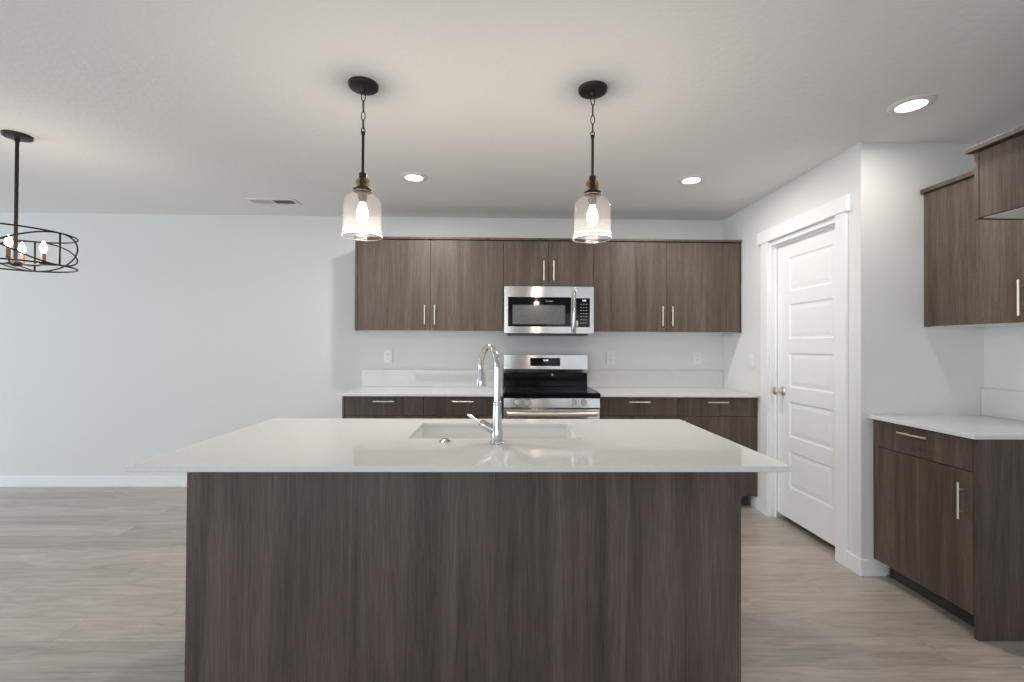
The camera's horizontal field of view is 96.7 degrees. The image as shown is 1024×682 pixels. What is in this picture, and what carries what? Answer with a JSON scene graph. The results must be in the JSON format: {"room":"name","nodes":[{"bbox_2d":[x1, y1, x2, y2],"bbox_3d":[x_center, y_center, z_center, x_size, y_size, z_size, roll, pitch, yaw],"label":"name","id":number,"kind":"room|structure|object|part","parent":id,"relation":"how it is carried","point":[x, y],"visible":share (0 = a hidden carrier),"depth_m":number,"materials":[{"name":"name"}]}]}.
{"room":"kitchen","nodes":[
{"label":"kitchen","id":0,"kind":"room"},
{"bbox_2d":[0,213,722,475],"bbox_3d":[-3.203,0.083,4.197,12.002,2.474,0.120,0,-1,-1],"label":"wall","id":1,"kind":"structure","parent":0,"point":[171,332],"depth_m":4.15,"materials":[{"name":"white paint"}]},
{"bbox_2d":[0,476,186,486],"bbox_3d":[-5.220,1.260,4.079,7.738,0.095,0.014,0,-1,-1],"label":"baseboard","id":2,"kind":"structure","parent":1,"relation":"attached to","point":[5,481],"depth_m":4.10,"materials":[{"name":"white wood"}]},
{"bbox_2d":[384,350,391,362],"bbox_3d":[-1.137,0.141,4.172,0.072,0.116,0.009,0,-1,-1],"label":"wall outlet","id":3,"kind":"object","parent":1,"relation":"attached to","point":[387,353],"visible":1,"depth_m":4.17,"materials":[{"name":"white plastic"}]},
{"bbox_2d":[354,236,503,331],"bbox_3d":[-0.705,-0.480,4.001,1.256,0.792,0.378,0,-1,-1],"label":"upper cabinet","id":4,"kind":"object","parent":1,"relation":"attached to","point":[403,284],"visible":1,"depth_m":3.85,"materials":[{"name":"brown wood"}]},
{"bbox_3d":[-1.319,-0.473,4.008,0.020,0.771,0.340,0,-1,-1],"label":"panel","id":5,"kind":"part","parent":4,"relation":"part of","materials":[{"name":"brown wood"}]},
{"bbox_3d":[-0.997,-0.473,3.853,0.610,0.766,0.020,0,-1,-1],"label":"door","id":6,"kind":"part","parent":4,"relation":"part of","materials":[{"name":"brown wood"}]},
{"bbox_3d":[-0.382,-0.470,3.865,0.614,0.766,0.020,0,-1,-1],"label":"door","id":7,"kind":"part","parent":4,"relation":"part of","materials":[{"name":"brown wood"}]},
{"bbox_2d":[362,369,502,386],"bbox_3d":[-0.727,0.341,4.173,1.286,0.154,0.020,0,-1,-1],"label":"backsplash","id":8,"kind":"structure","parent":1,"relation":"attached to","point":[370,377],"depth_m":4.16,"materials":[{"name":"white stone"}]},
{"bbox_2d":[503,238,593,290],"bbox_3d":[0.308,-0.666,4.023,0.768,0.408,0.378,0,-1,-1],"label":"upper cabinet","id":9,"kind":"object","parent":1,"relation":"attached to","point":[568,262],"visible":0.88,"depth_m":3.87,"materials":[{"name":"brown wood"}]},
{"bbox_3d":[0.119,-0.658,3.877,0.381,0.383,0.020,0,-1,-1],"label":"door","id":10,"kind":"part","parent":9,"relation":"part of","materials":[{"name":"brown wood"}]},
{"bbox_3d":[0.269,-0.596,3.851,0.010,0.165,0.037,0,-1,-1],"label":"handle","id":11,"kind":"part","parent":9,"relation":"part of","materials":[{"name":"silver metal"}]},
{"bbox_2d":[504,286,593,335],"bbox_3d":[0.306,-0.252,3.974,0.753,0.408,0.464,0,-1,-1],"label":"microwave oven","id":12,"kind":"object","parent":9,"relation":"attached to","point":[528,310],"visible":1,"depth_m":3.80,"materials":[{"name":"silver metal"}]},
{"bbox_3d":[0.230,-0.243,3.796,0.528,0.246,0.002,0,-1,-1],"label":"door glass","id":13,"kind":"part","parent":12,"relation":"part of","materials":[{"name":"black glass"}]},
{"bbox_3d":[0.513,-0.240,3.773,0.024,0.360,0.053,0,-1,-1],"label":"handle","id":14,"kind":"part","parent":12,"relation":"part of","materials":[{"name":"silver metal"}]},
{"bbox_3d":[0.609,-0.258,3.818,0.154,0.395,0.025,0,-1,-1],"label":"control panel","id":15,"kind":"part","parent":12,"relation":"part of","materials":[{"name":"silver metal"}]},
{"bbox_3d":[0.503,-0.656,3.884,0.381,0.383,0.020,0,-1,-1],"label":"door","id":16,"kind":"part","parent":9,"relation":"part of","materials":[{"name":"brown wood"}]},
{"bbox_2d":[607,351,614,363],"bbox_3d":[0.914,0.152,4.213,0.072,0.116,0.009,0,-1,-1],"label":"wall outlet","id":17,"kind":"object","parent":1,"relation":"attached to","point":[610,354],"visible":1,"depth_m":4.21,"materials":[{"name":"white plastic"}]},
{"bbox_2d":[586,370,722,387],"bbox_3d":[1.322,0.353,4.213,1.275,0.154,0.020,0,-1,-1],"label":"backsplash","id":18,"kind":"structure","parent":1,"relation":"attached to","point":[595,378],"depth_m":4.20,"materials":[{"name":"white stone"}]},
{"bbox_2d":[593,239,741,333],"bbox_3d":[1.326,-0.469,4.041,1.270,0.792,0.378,0,-1,-1],"label":"upper cabinet","id":19,"kind":"object","parent":1,"relation":"attached to","point":[640,285],"visible":0.94,"depth_m":3.89,"materials":[{"name":"brown wood"}]},
{"bbox_3d":[1.008,-0.462,3.893,0.626,0.766,0.020,0,-1,-1],"label":"door","id":20,"kind":"part","parent":19,"relation":"part of","materials":[{"name":"brown wood"}]},
{"bbox_3d":[1.280,-0.211,3.867,0.010,0.165,0.037,0,-1,-1],"label":"handle","id":21,"kind":"part","parent":19,"relation":"part of","materials":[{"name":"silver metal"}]},
{"bbox_3d":[1.364,-0.210,3.869,0.010,0.165,0.037,0,-1,-1],"label":"handle","id":22,"kind":"part","parent":19,"relation":"part of","materials":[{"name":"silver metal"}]},
{"bbox_3d":[1.636,-0.458,3.905,0.623,0.766,0.020,0,-1,-1],"label":"door","id":23,"kind":"part","parent":19,"relation":"part of","materials":[{"name":"brown wood"}]},
{"bbox_3d":[1.954,-0.455,4.073,0.014,0.771,0.340,0,-1,-1],"label":"panel","id":24,"kind":"part","parent":19,"relation":"part of","materials":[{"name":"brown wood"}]},
{"bbox_2d":[693,352,700,363],"bbox_3d":[1.721,0.157,4.229,0.072,0.116,0.009,0,-1,-1],"label":"wall outlet","id":25,"kind":"object","parent":1,"relation":"attached to","point":[696,355],"visible":1,"depth_m":4.23,"materials":[{"name":"white plastic"}]},
{"bbox_2d":[0,0,1023,220],"bbox_3d":[-3.118,-1.239,0.249,12.002,0.100,8.040,0,-1,-1],"label":"ceiling","id":26,"kind":"structure","parent":0,"point":[179,107],"depth_m":2.15,"materials":[{"name":"white paint"}]},
{"bbox_2d":[0,130,78,272],"bbox_3d":[-2.802,-0.793,2.572,0.518,0.746,0.518,0,-1,-1],"label":"chandelier","id":27,"kind":"object","parent":26,"relation":"hanging from","point":[18,137],"visible":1,"depth_m":2.57,"materials":[{"name":"brown metal"}]},
{"bbox_3d":[-2.802,-0.787,2.572,0.017,0.676,0.017,0,-1,-1],"label":"stem","id":28,"kind":"part","parent":27,"relation":"part of","materials":[{"name":"brown metal"}]},
{"bbox_2d":[244,198,301,204],"bbox_3d":[-1.963,-1.145,3.747,0.400,0.012,0.144,0,-1,-1],"label":"ceiling vent","id":29,"kind":"object","parent":26,"relation":"in","point":[269,201],"visible":1,"depth_m":3.73,"materials":[{"name":"white metal"}]},
{"bbox_2d":[348,76,378,203],"bbox_3d":[-0.673,-0.815,2.054,0.178,0.689,0.178,0,-1,-1],"label":"pendant light","id":30,"kind":"object","parent":26,"relation":"hanging from","point":[361,85],"visible":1,"depth_m":2.04,"materials":[{"name":"brown metal"}]},
{"bbox_2d":[358,191,366,203],"bbox_3d":[-0.674,-0.647,2.053,0.042,0.047,0.042,0,-1,-1],"label":"socket","id":31,"kind":"object","parent":30,"relation":"attached to","point":[362,195],"depth_m":2.04,"materials":[{"name":"grey metal"}]},
{"bbox_3d":[-0.673,-0.850,2.055,0.018,0.189,0.018,0,-1,-1],"label":"stem","id":32,"kind":"part","parent":30,"relation":"part of","materials":[{"name":"brown metal"}]},
{"bbox_3d":[-0.672,-1.046,2.056,0.016,0.180,0.016,0,-1,44],"label":"chain","id":33,"kind":"part","parent":30,"relation":"part of","materials":[{"name":"brown metal"}]},
{"bbox_2d":[400,172,427,181],"bbox_3d":[-0.687,-1.145,3.187,0.188,0.009,0.188,0,-1,-1],"label":"recessed light","id":34,"kind":"object","parent":26,"relation":"in","point":[408,176],"visible":1,"depth_m":3.17,"materials":[{"name":"white"}]},
{"bbox_2d":[578,80,607,205],"bbox_3d":[0.367,-0.808,2.077,0.178,0.689,0.178,0,-1,-1],"label":"pendant light","id":35,"kind":"object","parent":26,"relation":"hanging from","point":[595,89],"visible":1,"depth_m":2.07,"materials":[{"name":"brown metal"}]},
{"bbox_2d":[588,194,596,205],"bbox_3d":[0.367,-0.641,2.075,0.042,0.047,0.042,0,-1,-1],"label":"socket","id":36,"kind":"object","parent":35,"relation":"attached to","point":[592,198],"depth_m":2.06,"materials":[{"name":"grey metal"}]},
{"bbox_3d":[0.369,-1.040,2.079,0.016,0.180,0.016,0,-1,44],"label":"chain","id":37,"kind":"part","parent":35,"relation":"part of","materials":[{"name":"brown metal"}]},
{"bbox_3d":[0.368,-0.844,2.077,0.018,0.189,0.018,0,-1,-1],"label":"stem","id":38,"kind":"part","parent":35,"relation":"part of","materials":[{"name":"brown metal"}]},
{"bbox_2d":[677,175,705,184],"bbox_3d":[1.265,-1.133,3.211,0.188,0.009,0.188,0,-1,-1],"label":"recessed light","id":39,"kind":"object","parent":26,"relation":"in","point":[691,179],"visible":1,"depth_m":3.19,"materials":[{"name":"white"}]},
{"bbox_2d":[886,94,937,114],"bbox_3d":[1.930,-1.139,2.201,0.188,0.009,0.188,0,-1,-1],"label":"recessed light","id":40,"kind":"object","parent":26,"relation":"in","point":[911,104],"visible":1,"depth_m":2.19,"materials":[{"name":"white"}]},
{"bbox_2d":[0,487,1023,681],"bbox_3d":[-3.132,1.325,0.226,12.002,0.080,8.040,0,-1,-1],"label":"floor","id":41,"kind":"structure","parent":0,"point":[93,579],"depth_m":2.27,"materials":[{"name":"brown wood"}]},
{"bbox_2d":[342,396,501,418],"bbox_3d":[-0.714,0.884,3.864,1.261,0.893,0.625,0,-1,-1],"label":"base cabinet","id":42,"kind":"object","parent":41,"relation":"on","point":[353,407],"visible":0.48,"depth_m":3.59,"materials":[{"name":"brown wood"}]},
{"bbox_3d":[-1.335,0.881,3.872,0.020,0.893,0.586,0,-1,-1],"label":"panel","id":43,"kind":"part","parent":42,"relation":"part of","materials":[{"name":"brown wood"}]},
{"bbox_3d":[-1.006,0.512,3.596,0.615,0.145,0.020,0,-1,-1],"label":"drawer","id":44,"kind":"part","parent":42,"relation":"part of","materials":[{"name":"brown wood"}]},
{"bbox_3d":[-1.008,0.906,3.593,0.615,0.636,0.020,0,-1,-1],"label":"door","id":45,"kind":"part","parent":42,"relation":"part of","materials":[{"name":"brown wood"}]},
{"bbox_2d":[338,386,502,396],"bbox_3d":[-0.721,0.426,3.869,1.286,0.020,0.624,0,-1,-1],"label":"countertop","id":46,"kind":"structure","parent":42,"relation":"on","point":[364,390],"depth_m":3.71,"materials":[{"name":"white stone"}]},
{"bbox_3d":[-0.388,0.910,3.605,0.619,0.636,0.020,0,-1,-1],"label":"door","id":47,"kind":"part","parent":42,"relation":"part of","materials":[{"name":"brown wood"}]},
{"bbox_3d":[-0.386,0.515,3.608,0.619,0.145,0.020,0,-1,-1],"label":"drawer","id":48,"kind":"part","parent":42,"relation":"part of","materials":[{"name":"brown wood"}]},
{"bbox_2d":[185,472,740,681],"bbox_3d":[-0.173,0.871,2.022,2.047,0.893,0.685,0,-1,-1],"label":"kitchen island","id":49,"kind":"object","parent":41,"relation":"on","point":[291,576],"visible":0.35,"depth_m":1.68,"materials":[{"name":"brown wood"}]},
{"bbox_2d":[125,418,791,471],"bbox_3d":[-0.165,0.412,1.913,2.122,0.020,0.928,0,-1,-1],"label":"island countertop","id":50,"kind":"structure","parent":49,"relation":"on","point":[276,444],"depth_m":1.67,"materials":[{"name":"white stone"}]},
{"bbox_2d":[439,438,450,442],"bbox_3d":[-0.266,0.393,1.804,0.046,0.014,0.046,0,-1,-1],"label":"button","id":51,"kind":"object","parent":50,"relation":"on","point":[443,440],"visible":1,"depth_m":1.79,"materials":[{"name":"silver metal"}]},
{"bbox_2d":[467,344,503,444],"bbox_3d":[-0.092,0.208,1.864,0.150,0.388,0.188,0,-1,10],"label":"kitchen faucet","id":52,"kind":"object","parent":50,"relation":"on","point":[495,428],"visible":1,"depth_m":1.78,"materials":[{"name":"silver metal"}]},
{"bbox_3d":[-0.149,0.306,1.791,0.058,0.043,0.013,0,-1,-1],"label":"lever","id":53,"kind":"part","parent":52,"relation":"part of","materials":[{"name":"silver metal"}]},
{"bbox_3d":[-0.099,0.338,1.791,0.068,0.055,0.035,0,-1,-1],"label":"handle","id":54,"kind":"part","parent":52,"relation":"part of","materials":[{"name":"silver metal"}]},
{"bbox_3d":[-0.096,0.127,1.869,0.028,0.226,0.199,1,-1,-27],"label":"spout","id":55,"kind":"part","parent":52,"relation":"part of","materials":[{"name":"silver metal"}]},
{"bbox_2d":[412,427,578,438],"bbox_3d":[-0.073,0.531,2.065,0.763,0.212,0.411,0,-1,-1],"label":"sink","id":56,"kind":"object","parent":50,"relation":"in","point":[424,432],"visible":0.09,"depth_m":2.25,"materials":[{"name":"white"}]},
{"bbox_2d":[503,354,599,418],"bbox_3d":[0.305,0.729,3.837,0.758,1.214,0.686,0,-1,-1],"label":"range","id":57,"kind":"object","parent":41,"relation":"on","point":[530,391],"visible":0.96,"depth_m":3.74,"materials":[{"name":"silver metal"}]},
{"bbox_3d":[0.046,0.479,3.534,0.050,0.050,0.033,0,-1,-1],"label":"knob","id":58,"kind":"part","parent":57,"relation":"part of","materials":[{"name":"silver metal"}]},
{"bbox_3d":[0.123,0.479,3.536,0.050,0.050,0.033,0,-1,-1],"label":"knob","id":59,"kind":"part","parent":57,"relation":"part of","materials":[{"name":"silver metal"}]},
{"bbox_3d":[0.301,0.349,4.132,0.755,0.120,0.064,0,-1,-1],"label":"panel","id":60,"kind":"part","parent":57,"relation":"part of","materials":[{"name":"black glass"}]},
{"bbox_3d":[0.309,0.820,3.586,0.755,0.578,0.053,0,-1,-1],"label":"oven door","id":61,"kind":"part","parent":57,"relation":"part of","materials":[{"name":"silver metal"}]},
{"bbox_2d":[503,386,599,397],"bbox_3d":[0.307,0.427,3.820,0.758,0.044,0.557,0,-1,-1],"label":"cooktop","id":62,"kind":"object","parent":57,"relation":"in","point":[508,391],"depth_m":3.58,"materials":[{"name":"black glass"}]},
{"bbox_3d":[0.312,0.567,3.529,0.711,0.037,0.066,0,-1,-1],"label":"oven handle","id":63,"kind":"part","parent":57,"relation":"part of","materials":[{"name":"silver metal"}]},
{"bbox_3d":[0.311,0.484,3.577,0.755,0.074,0.052,0,-1,-1],"label":"control panel","id":64,"kind":"part","parent":57,"relation":"part of","materials":[{"name":"silver metal"}]},
{"bbox_3d":[0.484,0.481,3.543,0.050,0.050,0.033,0,-1,-1],"label":"knob","id":65,"kind":"part","parent":57,"relation":"part of","materials":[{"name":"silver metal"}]},
{"bbox_3d":[0.563,0.482,3.545,0.050,0.050,0.033,0,-1,-1],"label":"knob","id":66,"kind":"part","parent":57,"relation":"part of","materials":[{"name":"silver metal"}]},
{"bbox_2d":[599,397,757,504],"bbox_3d":[1.326,0.896,3.905,1.273,0.893,0.625,0,-1,-1],"label":"base cabinet","id":67,"kind":"object","parent":41,"relation":"on","point":[735,419],"visible":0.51,"depth_m":3.64,"materials":[{"name":"brown wood"}]},
{"bbox_3d":[1.009,0.523,3.636,0.624,0.145,0.020,0,-1,-1],"label":"drawer","id":68,"kind":"part","parent":67,"relation":"part of","materials":[{"name":"brown wood"}]},
{"bbox_3d":[1.007,0.918,3.632,0.624,0.636,0.020,0,-1,-1],"label":"door","id":69,"kind":"part","parent":67,"relation":"part of","materials":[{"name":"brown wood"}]},
{"bbox_2d":[590,387,759,397],"bbox_3d":[1.327,0.438,3.910,1.275,0.020,0.624,0,-1,-1],"label":"countertop","id":70,"kind":"structure","parent":67,"relation":"on","point":[604,391],"depth_m":3.76,"materials":[{"name":"white stone"}]},
{"bbox_3d":[1.636,0.527,3.648,0.624,0.145,0.020,0,-1,-1],"label":"drawer","id":71,"kind":"part","parent":67,"relation":"part of","materials":[{"name":"brown wood"}]},
{"bbox_3d":[1.634,0.921,3.645,0.624,0.636,0.020,0,-1,-1],"label":"door","id":72,"kind":"part","parent":67,"relation":"part of","materials":[{"name":"brown wood"}]},
{"bbox_3d":[1.952,0.850,3.938,0.022,0.794,0.584,0,-1,-1],"label":"panel","id":73,"kind":"part","parent":67,"relation":"part of","materials":[{"name":"brown wood"}]},
{"bbox_2d":[873,419,1023,640],"bbox_3d":[2.367,0.887,2.311,0.685,0.893,0.576,0,-1,-1],"label":"base cabinet","id":74,"kind":"object","parent":41,"relation":"on","point":[948,510],"visible":0.88,"depth_m":2.12,"materials":[{"name":"brown wood"}]},
{"bbox_3d":[2.045,0.482,2.318,0.037,0.010,0.165,0,-1,-1],"label":"handle","id":75,"kind":"part","parent":74,"relation":"part of","materials":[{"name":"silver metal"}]},
{"bbox_3d":[2.074,0.517,2.301,0.020,0.145,0.516,0,-1,-1],"label":"drawer","id":76,"kind":"part","parent":74,"relation":"part of","materials":[{"name":"brown wood"}]},
{"bbox_3d":[2.071,0.912,2.298,0.020,0.636,0.516,0,-1,-1],"label":"door","id":77,"kind":"part","parent":74,"relation":"part of","materials":[{"name":"brown wood"}]},
{"bbox_2d":[868,415,1023,439],"bbox_3d":[2.374,0.430,2.309,0.678,0.020,0.588,0,-1,-1],"label":"countertop","id":78,"kind":"structure","parent":74,"relation":"on","point":[980,427],"depth_m":2.28,"materials":[{"name":"white stone"}]},
{"bbox_3d":[2.048,0.728,2.078,0.037,0.165,0.010,0,-1,-1],"label":"handle","id":79,"kind":"part","parent":74,"relation":"part of","materials":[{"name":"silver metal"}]},
{"bbox_3d":[2.391,0.885,2.033,0.649,0.893,0.020,0,-1,-1],"label":"panel","id":80,"kind":"part","parent":74,"relation":"part of","materials":[{"name":"brown wood"}]},
{"bbox_2d":[723,142,881,558],"bbox_3d":[2.038,0.105,3.420,0.120,2.474,1.640,0,-1,-1],"label":"wall","id":81,"kind":"structure","parent":0,"point":[855,172],"depth_m":2.67,"materials":[{"name":"white paint"}]},
{"bbox_2d":[751,496,759,510],"bbox_3d":[1.960,1.296,3.649,0.014,0.095,0.148,0,-1,-1],"label":"baseboard","id":82,"kind":"structure","parent":81,"relation":"attached to","point":[755,501],"depth_m":3.65,"materials":[{"name":"white wood"}]},
{"bbox_2d":[772,227,834,545],"bbox_3d":[2.015,0.284,3.138,0.105,2.022,0.678,0,-1,-1],"label":"door","id":83,"kind":"structure","parent":81,"relation":"in","point":[805,389],"depth_m":3.14,"materials":[{"name":"white wood"}]},
{"bbox_3d":[1.992,0.374,3.403,0.070,0.066,0.066,0,-1,-1],"label":"knob","id":84,"kind":"part","parent":83,"relation":"part of","materials":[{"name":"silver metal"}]},
{"bbox_2d":[757,195,849,566],"bbox_3d":[2.030,0.239,3.151,0.145,2.200,0.945,0,-1,-1],"label":"trim","id":85,"kind":"structure","parent":81,"relation":"attached to","point":[838,208],"depth_m":2.89,"materials":[{"name":"white wood"}]},
{"bbox_2d":[846,551,862,576],"bbox_3d":[1.980,1.287,2.630,0.014,0.095,0.112,0,-1,-1],"label":"baseboard","id":86,"kind":"structure","parent":81,"relation":"attached to","point":[854,563],"depth_m":2.62,"materials":[{"name":"white wood"}]},
{"bbox_2d":[881,143,983,574],"bbox_3d":[2.411,0.100,2.668,0.596,2.474,0.120,0,-1,-1],"label":"wall","id":87,"kind":"structure","parent":0,"point":[926,370],"depth_m":2.61,"materials":[{"name":"white paint"}]},
{"bbox_2d":[862,559,886,576],"bbox_3d":[2.056,1.287,2.583,0.136,0.095,0.014,0,-1,-1],"label":"baseboard","id":88,"kind":"structure","parent":87,"relation":"attached to","point":[871,567],"depth_m":2.58,"materials":[{"name":"white wood"}]},
{"bbox_2d":[984,326,1023,390],"bbox_3d":[2.816,0.081,0.295,0.120,2.474,7.920,0,-1,-1],"label":"wall","id":89,"kind":"structure","parent":0,"point":[1003,346],"depth_m":2.51,"materials":[{"name":"white paint"}]},
{"bbox_2d":[920,170,1023,326],"bbox_3d":[2.523,-0.475,2.327,0.389,0.786,0.574,0,-1,-1],"label":"upper cabinet","id":90,"kind":"object","parent":89,"relation":"attached to","point":[974,269],"visible":0.94,"depth_m":2.37,"materials":[{"name":"brown wood"}]},
{"bbox_3d":[2.349,-0.200,2.100,0.037,0.165,0.010,0,-1,-1],"label":"handle","id":91,"kind":"part","parent":90,"relation":"part of","materials":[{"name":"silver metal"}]},
{"bbox_2d":[965,125,1023,219],"bbox_3d":[2.380,-0.701,1.564,0.707,0.319,0.961,0,-1,-1],"label":"upper cabinet","id":92,"kind":"object","parent":89,"relation":"attached to","point":[998,160],"visible":1,"depth_m":1.92,"materials":[{"name":"brown wood"}]},
{"bbox_3d":[2.390,-0.685,2.021,0.669,0.296,0.020,0,-1,-1],"label":"panel","id":93,"kind":"part","parent":92,"relation":"part of","materials":[{"name":"brown wood"}]},
{"bbox_3d":[2.069,-0.690,1.777,0.020,0.290,0.448,0,-1,-1],"label":"door","id":94,"kind":"part","parent":92,"relation":"part of","materials":[{"name":"brown wood"}]},
{"bbox_2d":[981,388,1023,420],"bbox_3d":[2.704,0.344,2.316,0.020,0.154,0.588,0,-1,-1],"label":"backsplash","id":95,"kind":"structure","parent":89,"relation":"attached to","point":[1008,404],"depth_m":2.50,"materials":[{"name":"white stone"}]}
]}

